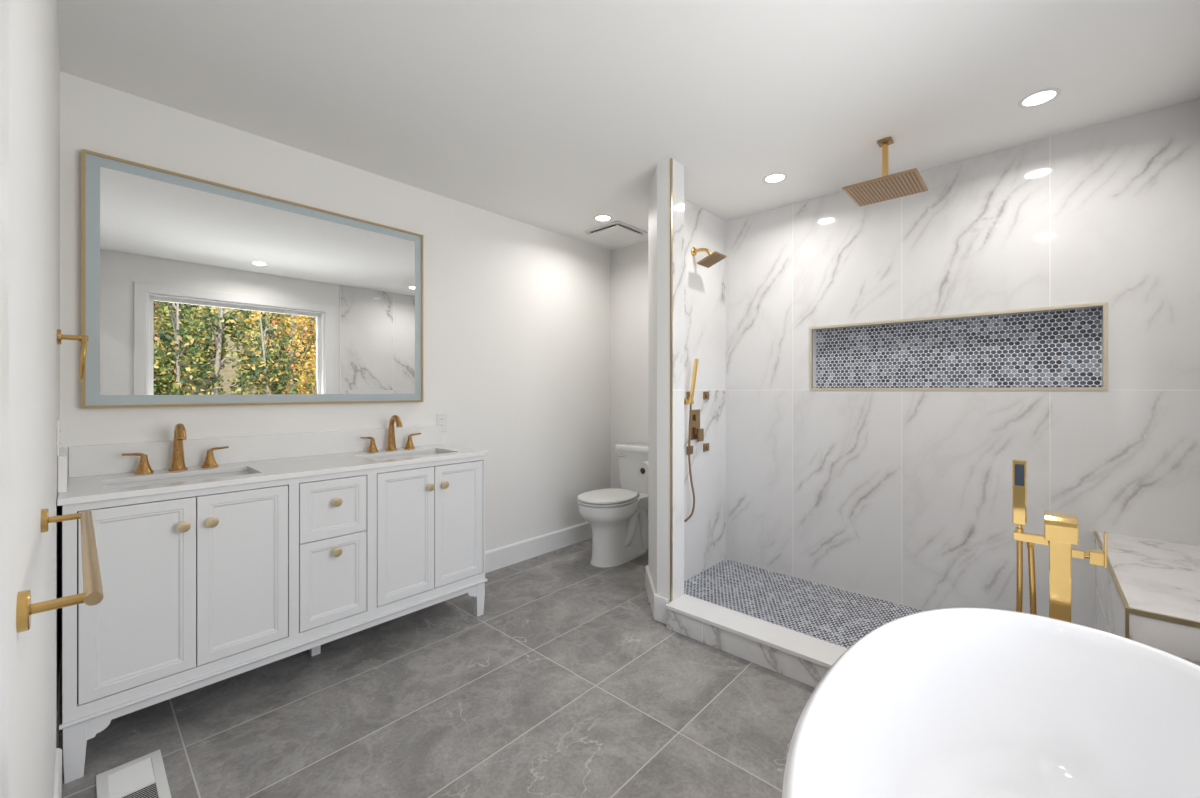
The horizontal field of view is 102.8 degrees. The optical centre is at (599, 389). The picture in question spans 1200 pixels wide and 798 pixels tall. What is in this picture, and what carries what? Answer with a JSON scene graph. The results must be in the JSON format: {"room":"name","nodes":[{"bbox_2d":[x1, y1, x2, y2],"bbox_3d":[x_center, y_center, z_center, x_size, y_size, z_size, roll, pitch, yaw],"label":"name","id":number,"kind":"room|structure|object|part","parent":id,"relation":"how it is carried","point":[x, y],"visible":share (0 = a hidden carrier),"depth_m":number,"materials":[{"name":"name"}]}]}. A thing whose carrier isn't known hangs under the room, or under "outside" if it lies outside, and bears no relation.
{"room":"bathroom","nodes":[
{"label":"bathroom","id":0,"kind":"room"},
{"bbox_2d":[9,0,59,797],"bbox_3d":[-0.828,0.008,0.622,3.422,2.440,0.120,0,0,42],"label":"wall","id":1,"kind":"structure","parent":0,"point":[34,65],"depth_m":0.66,"materials":[{"name":"white paint"}]},
{"bbox_2d":[0,0,8,797],"bbox_3d":[-0.003,0.171,-0.130,0.860,2.115,0.156,0,0,42],"label":"trim","id":2,"kind":"structure","parent":1,"relation":"attached to","point":[4,4],"depth_m":0.20,"materials":[{"name":"white paint"}]},
{"bbox_2d":[54,748,61,797],"bbox_3d":[-0.983,1.158,0.853,1.798,0.140,0.012,0,0,42],"label":"baseboard","id":3,"kind":"structure","parent":1,"relation":"attached to","point":[58,762],"depth_m":1.37,"materials":[{"name":"white wood"}]},
{"bbox_2d":[57,419,59,455],"bbox_3d":[-1.738,0.153,1.537,0.070,0.114,0.007,0,0,42],"label":"wall outlet","id":4,"kind":"object","parent":1,"relation":"attached to","point":[58,420],"visible":0.98,"depth_m":1.51,"materials":[{"name":"white plastic"}]},
{"bbox_2d":[16,508,102,632],"bbox_3d":[-0.738,0.220,0.660,0.529,0.039,0.059,0,0,42],"label":"towel bar","id":5,"kind":"object","parent":1,"relation":"attached to","point":[92,594],"visible":1,"depth_m":0.53,"materials":[{"name":"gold metal"}]},
{"bbox_3d":[-0.557,0.220,0.495,0.010,0.010,0.046,0,0,42],"label":"post","id":6,"kind":"part","parent":5,"relation":"part of","materials":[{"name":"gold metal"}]},
{"bbox_3d":[-0.919,0.220,0.825,0.010,0.010,0.046,0,0,42],"label":"post","id":7,"kind":"part","parent":5,"relation":"part of","materials":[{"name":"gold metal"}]},
{"bbox_2d":[57,329,87,380],"bbox_3d":[-1.703,-0.111,1.546,0.146,0.164,0.068,0,0,42],"label":"towel ring","id":8,"kind":"object","parent":1,"relation":"attached to","point":[84,338],"visible":0.97,"depth_m":1.52,"materials":[{"name":"gold metal"}]},
{"bbox_3d":[-1.700,-0.169,1.549,0.020,0.020,0.061,0,0,42],"label":"post","id":9,"kind":"part","parent":8,"relation":"part of","materials":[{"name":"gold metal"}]},
{"bbox_2d":[60,71,610,712],"bbox_3d":[-1.008,0.008,3.076,0.150,2.440,3.505,0,0,42],"label":"wall","id":10,"kind":"structure","parent":0,"point":[517,314],"depth_m":3.03,"materials":[{"name":"white paint"}]},
{"bbox_2d":[81,149,422,408],"bbox_3d":[-1.534,-0.427,2.358,0.037,0.996,1.385,0,0,42],"label":"mirror","id":11,"kind":"object","parent":10,"relation":"attached to","point":[195,291],"visible":1,"depth_m":2.18,"materials":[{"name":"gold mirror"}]},
{"bbox_2d":[68,425,440,477],"bbox_3d":[-1.509,0.276,2.398,0.021,0.118,1.544,0,0,42],"label":"backsplash","id":12,"kind":"structure","parent":10,"relation":"attached to","point":[90,460],"depth_m":2.21,"materials":[{"name":"white stone"}]},
{"bbox_2d":[437,413,446,431],"bbox_3d":[-0.985,0.202,2.985,0.007,0.114,0.070,0,0,42],"label":"wall outlet","id":13,"kind":"object","parent":10,"relation":"attached to","point":[441,417],"visible":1,"depth_m":2.98,"materials":[{"name":"white plastic"}]},
{"bbox_2d":[485,522,591,572],"bbox_3d":[-0.446,1.158,3.570,0.016,0.140,1.617,0,0,42],"label":"baseboard","id":14,"kind":"structure","parent":10,"relation":"attached to","point":[510,554],"depth_m":3.53,"materials":[{"name":"white wood"}]},
{"bbox_2d":[58,538,922,797],"bbox_3d":[-0.337,1.281,0.812,4.192,0.134,5.947,0,0,42],"label":"floor","id":15,"kind":"structure","parent":0,"point":[567,683],"depth_m":1.86,"materials":[{"name":"grey tile"}]},
{"bbox_2d":[96,749,171,797],"bbox_3d":[-1.438,1.225,1.473,0.300,0.006,0.151,0,0,42],"label":"floor vent","id":16,"kind":"object","parent":15,"relation":"in","point":[145,776],"visible":1,"depth_m":1.50,"materials":[{"name":"white plastic"}]},
{"bbox_2d":[59,455,487,783],"bbox_3d":[-1.322,0.792,2.213,0.534,0.871,1.555,0,0,42],"label":"vanity cabinet","id":17,"kind":"object","parent":15,"relation":"on","point":[201,588],"visible":0.97,"depth_m":1.84,"materials":[{"name":"white wood"}]},
{"bbox_3d":[-1.668,1.138,1.520,0.049,0.180,0.051,0,0,42],"label":"leg","id":18,"kind":"part","parent":17,"relation":"part of","materials":[{"name":"white wood"}]},
{"bbox_3d":[-1.554,0.690,1.620,0.018,0.610,0.286,0,0,42],"label":"door","id":19,"kind":"part","parent":17,"relation":"part of","materials":[{"name":"white wood"}]},
{"bbox_3d":[-1.466,0.480,1.683,0.030,0.039,0.039,0,0,42],"label":"knob","id":20,"kind":"part","parent":17,"relation":"part of","materials":[{"name":"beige metal"}]},
{"bbox_3d":[-1.412,0.480,1.741,0.030,0.039,0.039,0,0,42],"label":"knob","id":21,"kind":"part","parent":17,"relation":"part of","materials":[{"name":"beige metal"}]},
{"bbox_3d":[-1.360,0.690,1.833,0.018,0.610,0.283,0,0,42],"label":"door","id":22,"kind":"part","parent":17,"relation":"part of","materials":[{"name":"white wood"}]},
{"bbox_2d":[57,425,487,505],"bbox_3d":[-1.331,0.286,2.221,0.522,0.139,1.565,0,0,42],"label":"countertop","id":23,"kind":"structure","parent":17,"relation":"on","point":[83,471],"depth_m":2.09,"materials":[{"name":"white stone"}]},
{"bbox_2d":[121,423,228,473],"bbox_3d":[-1.737,0.237,1.977,0.141,0.198,0.338,0,0,42],"label":"faucet","id":24,"kind":"object","parent":23,"relation":"on","point":[178,461],"visible":1,"depth_m":1.99,"materials":[{"name":"brown metal"}]},
{"bbox_3d":[-1.851,0.264,1.905,0.018,0.030,0.075,0,0,35],"label":"lever","id":25,"kind":"part","parent":24,"relation":"part of","materials":[{"name":"brown metal"}]},
{"bbox_3d":[-1.836,0.296,1.927,0.058,0.077,0.058,0,0,42],"label":"handle","id":26,"kind":"part","parent":24,"relation":"part of","materials":[{"name":"brown metal"}]},
{"bbox_3d":[-1.737,0.237,1.977,0.141,0.198,0.062,0,0,42],"label":"spout","id":27,"kind":"part","parent":24,"relation":"part of","materials":[{"name":"brown metal"}]},
{"bbox_3d":[-1.696,0.296,2.081,0.058,0.077,0.058,0,0,42],"label":"handle","id":28,"kind":"part","parent":24,"relation":"part of","materials":[{"name":"brown metal"}]},
{"bbox_3d":[-1.675,0.264,2.099,0.075,0.030,0.018,0,0,-41],"label":"lever","id":29,"kind":"part","parent":24,"relation":"part of","materials":[{"name":"brown metal"}]},
{"bbox_2d":[103,471,253,489],"bbox_3d":[-1.612,0.428,1.861,0.312,0.144,0.497,0,0,42],"label":"sink basin","id":30,"kind":"object","parent":23,"relation":"in","point":[161,481],"visible":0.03,"depth_m":1.94,"materials":[{"name":"white ceramic"}]},
{"bbox_2d":[360,415,420,452],"bbox_3d":[-1.132,0.237,2.641,0.141,0.198,0.338,0,0,42],"label":"faucet","id":31,"kind":"object","parent":23,"relation":"on","point":[391,446],"visible":1,"depth_m":2.65,"materials":[{"name":"brown metal"}]},
{"bbox_3d":[-1.231,0.296,2.591,0.058,0.077,0.058,0,0,42],"label":"handle","id":32,"kind":"part","parent":31,"relation":"part of","materials":[{"name":"brown metal"}]},
{"bbox_3d":[-1.132,0.237,2.641,0.141,0.198,0.062,0,0,42],"label":"spout","id":33,"kind":"part","parent":31,"relation":"part of","materials":[{"name":"brown metal"}]},
{"bbox_3d":[-1.091,0.296,2.745,0.058,0.077,0.058,0,0,42],"label":"handle","id":34,"kind":"part","parent":31,"relation":"part of","materials":[{"name":"brown metal"}]},
{"bbox_2d":[367,451,442,460],"bbox_3d":[-1.008,0.428,2.525,0.312,0.144,0.497,0,0,42],"label":"sink basin","id":35,"kind":"object","parent":23,"relation":"in","point":[434,452],"visible":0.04,"depth_m":2.65,"materials":[{"name":"white ceramic"}]},
{"bbox_3d":[-1.328,1.042,2.219,0.518,0.015,1.555,0,0,42],"label":"moulding","id":36,"kind":"part","parent":17,"relation":"part of","materials":[{"name":"white wood"}]},
{"bbox_3d":[-1.328,1.138,2.230,0.035,0.180,0.037,0,0,42],"label":"leg","id":37,"kind":"part","parent":17,"relation":"part of","materials":[{"name":"white wood"}]},
{"bbox_3d":[-1.148,0.815,2.066,0.018,0.360,0.265,0,0,42],"label":"drawer","id":38,"kind":"part","parent":17,"relation":"part of","materials":[{"name":"white wood"}]},
{"bbox_3d":[-1.148,0.509,2.066,0.018,0.248,0.265,0,0,42],"label":"drawer","id":39,"kind":"part","parent":17,"relation":"part of","materials":[{"name":"white wood"}]},
{"bbox_3d":[-1.129,0.694,2.053,0.030,0.039,0.039,0,0,42],"label":"knob","id":40,"kind":"part","parent":17,"relation":"part of","materials":[{"name":"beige metal"}]},
{"bbox_3d":[-1.129,0.480,2.053,0.030,0.039,0.039,0,0,42],"label":"knob","id":41,"kind":"part","parent":17,"relation":"part of","materials":[{"name":"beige metal"}]},
{"bbox_3d":[-0.931,0.690,2.304,0.018,0.610,0.280,0,0,42],"label":"door","id":42,"kind":"part","parent":17,"relation":"part of","materials":[{"name":"white wood"}]},
{"bbox_3d":[-0.841,0.480,2.368,0.030,0.039,0.039,0,0,42],"label":"knob","id":43,"kind":"part","parent":17,"relation":"part of","materials":[{"name":"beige metal"}]},
{"bbox_3d":[-0.789,0.480,2.426,0.030,0.039,0.039,0,0,42],"label":"knob","id":44,"kind":"part","parent":17,"relation":"part of","materials":[{"name":"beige metal"}]},
{"bbox_3d":[-0.740,0.690,2.513,0.018,0.610,0.282,0,0,42],"label":"door","id":45,"kind":"part","parent":17,"relation":"part of","materials":[{"name":"white wood"}]},
{"bbox_3d":[-0.665,1.138,2.620,0.049,0.180,0.051,0,0,42],"label":"leg","id":46,"kind":"part","parent":17,"relation":"part of","materials":[{"name":"white wood"}]},
{"bbox_2d":[577,442,647,567],"bbox_3d":[0.164,0.830,3.557,0.434,0.796,0.793,0,0,42],"label":"toilet","id":47,"kind":"object","parent":15,"relation":"on","point":[617,518],"visible":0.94,"depth_m":3.41,"materials":[{"name":"white ceramic"}]},
{"bbox_3d":[0.056,0.782,3.440,0.380,0.014,0.475,0,0,42],"label":"seat","id":48,"kind":"part","parent":47,"relation":"part of","materials":[{"name":"white plastic"}]},
{"bbox_3d":[0.056,0.757,3.440,0.378,0.021,0.473,0,0,42],"label":"lid","id":49,"kind":"part","parent":47,"relation":"part of","materials":[{"name":"white plastic"}]},
{"bbox_3d":[0.349,0.457,3.760,0.434,0.048,0.243,0,0,42],"label":"tank lid","id":50,"kind":"part","parent":47,"relation":"part of","materials":[{"name":"white ceramic"}]},
{"bbox_3d":[0.351,0.637,3.763,0.414,0.312,0.225,0,0,42],"label":"tank","id":51,"kind":"part","parent":47,"relation":"part of","materials":[{"name":"white ceramic"}]},
{"bbox_2d":[666,594,847,687],"bbox_3d":[0.991,1.166,1.987,1.609,0.124,0.179,0,0,42],"label":"shower curb","id":52,"kind":"object","parent":15,"relation":"on","point":[801,657],"visible":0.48,"depth_m":2.18,"materials":[{"name":"white stone"}]},
{"bbox_2d":[782,608,1199,797],"bbox_3d":[0.824,0.935,0.816,0.840,0.586,1.404,0,0,42],"label":"bathtub","id":53,"kind":"object","parent":15,"relation":"on","point":[946,702],"visible":1,"depth_m":1.25,"materials":[{"name":"white ceramic"}]},
{"bbox_2d":[1012,459,1106,621],"bbox_3d":[1.338,0.722,1.399,0.202,1.012,0.143,0,0,42],"label":"tub filler","id":54,"kind":"object","parent":15,"relation":"on","point":[1061,529],"visible":0.46,"depth_m":1.41,"materials":[{"name":"gold metal"}]},
{"bbox_3d":[1.312,0.451,1.458,0.082,0.025,0.022,0,0,42],"label":"arm","id":55,"kind":"part","parent":54,"relation":"part of","materials":[{"name":"gold metal"}]},
{"bbox_3d":[1.337,0.395,1.390,0.070,0.066,0.128,0,0,42],"label":"spout","id":56,"kind":"part","parent":54,"relation":"part of","materials":[{"name":"gold metal"}]},
{"bbox_3d":[1.392,0.475,1.386,0.040,0.022,0.022,0,0,42],"label":"handle stem","id":57,"kind":"part","parent":54,"relation":"part of","materials":[{"name":"gold metal"}]},
{"bbox_3d":[1.428,0.451,1.353,0.005,0.098,0.026,0,0,42],"label":"lever","id":58,"kind":"part","parent":54,"relation":"part of","materials":[{"name":"gold metal"}]},
{"bbox_2d":[1094,531,1199,665],"bbox_3d":[2.028,0.936,1.697,0.322,0.584,1.053,0,0,42],"label":"shower bench","id":59,"kind":"object","parent":15,"relation":"on","point":[1148,591],"visible":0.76,"depth_m":1.60,"materials":[{"name":"white stone"}]},
{"bbox_2d":[57,0,1199,250],"bbox_3d":[-0.337,-1.287,0.812,4.192,0.150,5.947,0,0,42],"label":"ceiling","id":60,"kind":"structure","parent":0,"point":[555,116],"depth_m":1.86,"materials":[{"name":"white paint"}]},
{"bbox_2d":[594,215,611,221],"bbox_3d":[0.021,-1.211,3.373,0.134,0.006,0.134,0,0,42],"label":"recessed light","id":61,"kind":"object","parent":60,"relation":"in","point":[602,218],"visible":1,"depth_m":3.38,"materials":[{"name":"white"}]},
{"bbox_2d":[584,221,647,243],"bbox_3d":[0.120,-1.197,3.665,0.350,0.030,0.350,0,0,42],"label":"exhaust fan","id":62,"kind":"object","parent":60,"relation":"attached to","point":[615,232],"visible":1,"depth_m":3.62,"materials":[{"name":"white plastic"}]},
{"bbox_3d":[0.120,-1.207,3.665,0.350,0.010,0.350,0,0,42],"label":"frame","id":63,"kind":"part","parent":62,"relation":"part of","materials":[{"name":"white plastic"}]},
{"bbox_2d":[763,173,786,182],"bbox_3d":[1.000,-1.211,2.736,0.134,0.006,0.134,0,0,42],"label":"recessed light","id":64,"kind":"object","parent":60,"relation":"in","point":[775,177],"visible":1,"depth_m":2.73,"materials":[{"name":"white"}]},
{"bbox_2d":[842,137,927,206],"bbox_3d":[1.388,-1.091,2.328,0.306,0.242,0.306,0,0,42],"label":"shower head","id":65,"kind":"object","parent":60,"relation":"hanging from","point":[886,187],"visible":1,"depth_m":2.31},
{"bbox_3d":[1.388,-1.097,2.328,0.023,0.201,0.023,0,0,42],"label":"post","id":66,"kind":"part","parent":65,"relation":"part of","materials":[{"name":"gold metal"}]},
{"bbox_3d":[1.388,-0.985,2.328,0.306,0.026,0.306,0,0,42],"label":"plate","id":67,"kind":"part","parent":65,"relation":"part of","materials":[{"name":"brown metal"}]},
{"bbox_2d":[1018,88,1060,107],"bbox_3d":[1.823,-1.211,1.987,0.134,0.006,0.134,0,0,42],"label":"recessed light","id":68,"kind":"object","parent":60,"relation":"in","point":[1043,96],"visible":1,"depth_m":1.98,"materials":[{"name":"white plastic"}]},
{"bbox_2d":[648,159,669,602],"bbox_3d":[0.514,0.008,3.055,0.297,2.440,1.104,0,0,28],"label":"wall partition","id":69,"kind":"structure","parent":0,"point":[659,193],"depth_m":2.56,"materials":[{"name":"white paint"}]},
{"bbox_2d":[645,565,667,623],"bbox_3d":[0.455,1.161,3.058,0.254,0.134,1.106,0,0,23],"label":"baseboard","id":70,"kind":"structure","parent":69,"relation":"attached to","point":[658,603],"depth_m":2.55,"materials":[{"name":"white wood"}]},
{"bbox_2d":[670,158,672,601],"bbox_3d":[0.373,-0.052,2.508,0.009,2.319,0.013,0,0,42],"label":"trim","id":71,"kind":"structure","parent":69,"relation":"attached to","point":[671,159],"depth_m":2.50,"materials":[{"name":"gold metal"}]},
{"bbox_2d":[673,160,724,599],"bbox_3d":[0.571,0.008,3.012,0.188,2.440,1.065,0,0,28],"label":"wall","id":72,"kind":"structure","parent":69,"relation":"attached to","point":[698,290],"depth_m":3.15,"materials":[{"name":"white tile"}]},
{"bbox_2d":[687,445,692,454],"bbox_3d":[0.581,0.386,3.072,0.019,0.054,0.066,0,0,42],"label":"jet","id":73,"kind":"object","parent":72,"relation":"attached to","point":[691,447],"visible":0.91,"depth_m":3.06,"materials":[{"name":"brown metal"}]},
{"bbox_2d":[684,359,698,521],"bbox_3d":[0.569,0.319,3.009,0.089,1.031,0.053,0,0,42],"label":"shower","id":74,"kind":"object","parent":72,"relation":"attached to","point":[690,400],"visible":0.98,"depth_m":2.99,"materials":[{"name":"gold metal"}]},
{"bbox_2d":[690,409,703,441],"bbox_3d":[0.630,0.232,3.115,0.034,0.207,0.118,0,0,42],"label":"shower valve","id":75,"kind":"object","parent":72,"relation":"attached to","point":[696,432],"visible":0.96,"depth_m":3.11,"materials":[{"name":"brown metal"}]},
{"bbox_3d":[0.620,0.226,3.123,0.008,0.195,0.117,0,0,42],"label":"plate","id":76,"kind":"part","parent":75,"relation":"part of","materials":[{"name":"brown metal"}]},
{"bbox_3d":[0.629,0.266,3.115,0.016,0.045,0.043,0,0,42],"label":"handle","id":77,"kind":"part","parent":75,"relation":"part of","materials":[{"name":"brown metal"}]},
{"bbox_3d":[0.657,0.294,3.127,0.010,0.082,0.064,0,0,42],"label":"lever","id":78,"kind":"part","parent":75,"relation":"part of","materials":[{"name":"brown metal"}]},
{"bbox_2d":[703,391,708,399],"bbox_3d":[0.718,0.037,3.223,0.019,0.054,0.066,0,0,42],"label":"jet","id":79,"kind":"object","parent":72,"relation":"attached to","point":[705,393],"visible":1,"depth_m":3.21,"materials":[{"name":"brown metal"}]},
{"bbox_2d":[703,443,708,451],"bbox_3d":[0.718,0.386,3.223,0.019,0.054,0.066,0,0,42],"label":"jet","id":80,"kind":"object","parent":72,"relation":"attached to","point":[705,445],"visible":1,"depth_m":3.21,"materials":[{"name":"brown metal"}]},
{"bbox_2d":[691,247,726,267],"bbox_3d":[0.690,-0.864,3.064,0.192,0.129,0.142,0,0,42],"label":"shower head","id":81,"kind":"object","parent":72,"relation":"attached to","point":[715,257],"visible":1,"depth_m":3.05},
{"bbox_3d":[0.661,-0.872,3.077,0.134,0.082,0.028,0,0,33],"label":"arm","id":82,"kind":"part","parent":81,"relation":"part of","materials":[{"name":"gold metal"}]},
{"bbox_3d":[0.711,-0.828,3.045,0.136,0.057,0.142,0,0,42],"label":"plate","id":83,"kind":"part","parent":81,"relation":"part of","materials":[{"name":"brown metal"}]},
{"bbox_2d":[611,98,1199,628],"bbox_3d":[1.425,0.008,3.095,3.422,2.440,0.200,0,0,42],"label":"wall","id":84,"kind":"structure","parent":0,"point":[904,498],"depth_m":2.52,"materials":[{"name":"white ceramic"}]},
{"bbox_2d":[816,308,1100,387],"bbox_3d":[1.881,-0.198,2.677,1.295,0.392,0.038,0,0,42],"label":"wall niche","id":85,"kind":"object","parent":84,"relation":"attached to","point":[1056,348],"visible":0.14,"depth_m":2.56,"materials":[{"name":"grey tile"}]},
{"bbox_2d":[809,302,1107,390],"bbox_3d":[1.817,-0.198,2.607,1.305,0.402,0.013,0,0,42],"label":"trim","id":86,"kind":"structure","parent":84,"relation":"attached to","point":[1104,304],"depth_m":2.44,"materials":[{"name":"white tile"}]},
{"bbox_3d":[0.360,0.506,3.103,0.088,0.043,0.152,0,0,42],"label":"paper holder","id":87,"kind":"object","parent":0,"visible":0},
{"bbox_2d":[636,461,647,479],"bbox_3d":[0.307,0.518,3.102,0.112,0.112,0.100,0,0,42],"label":"toilet paper roll","id":88,"kind":"object","parent":87,"relation":"hanging from","point":[642,474],"visible":0.58,"depth_m":3.07,"materials":[{"name":"white paper"}]}
]}

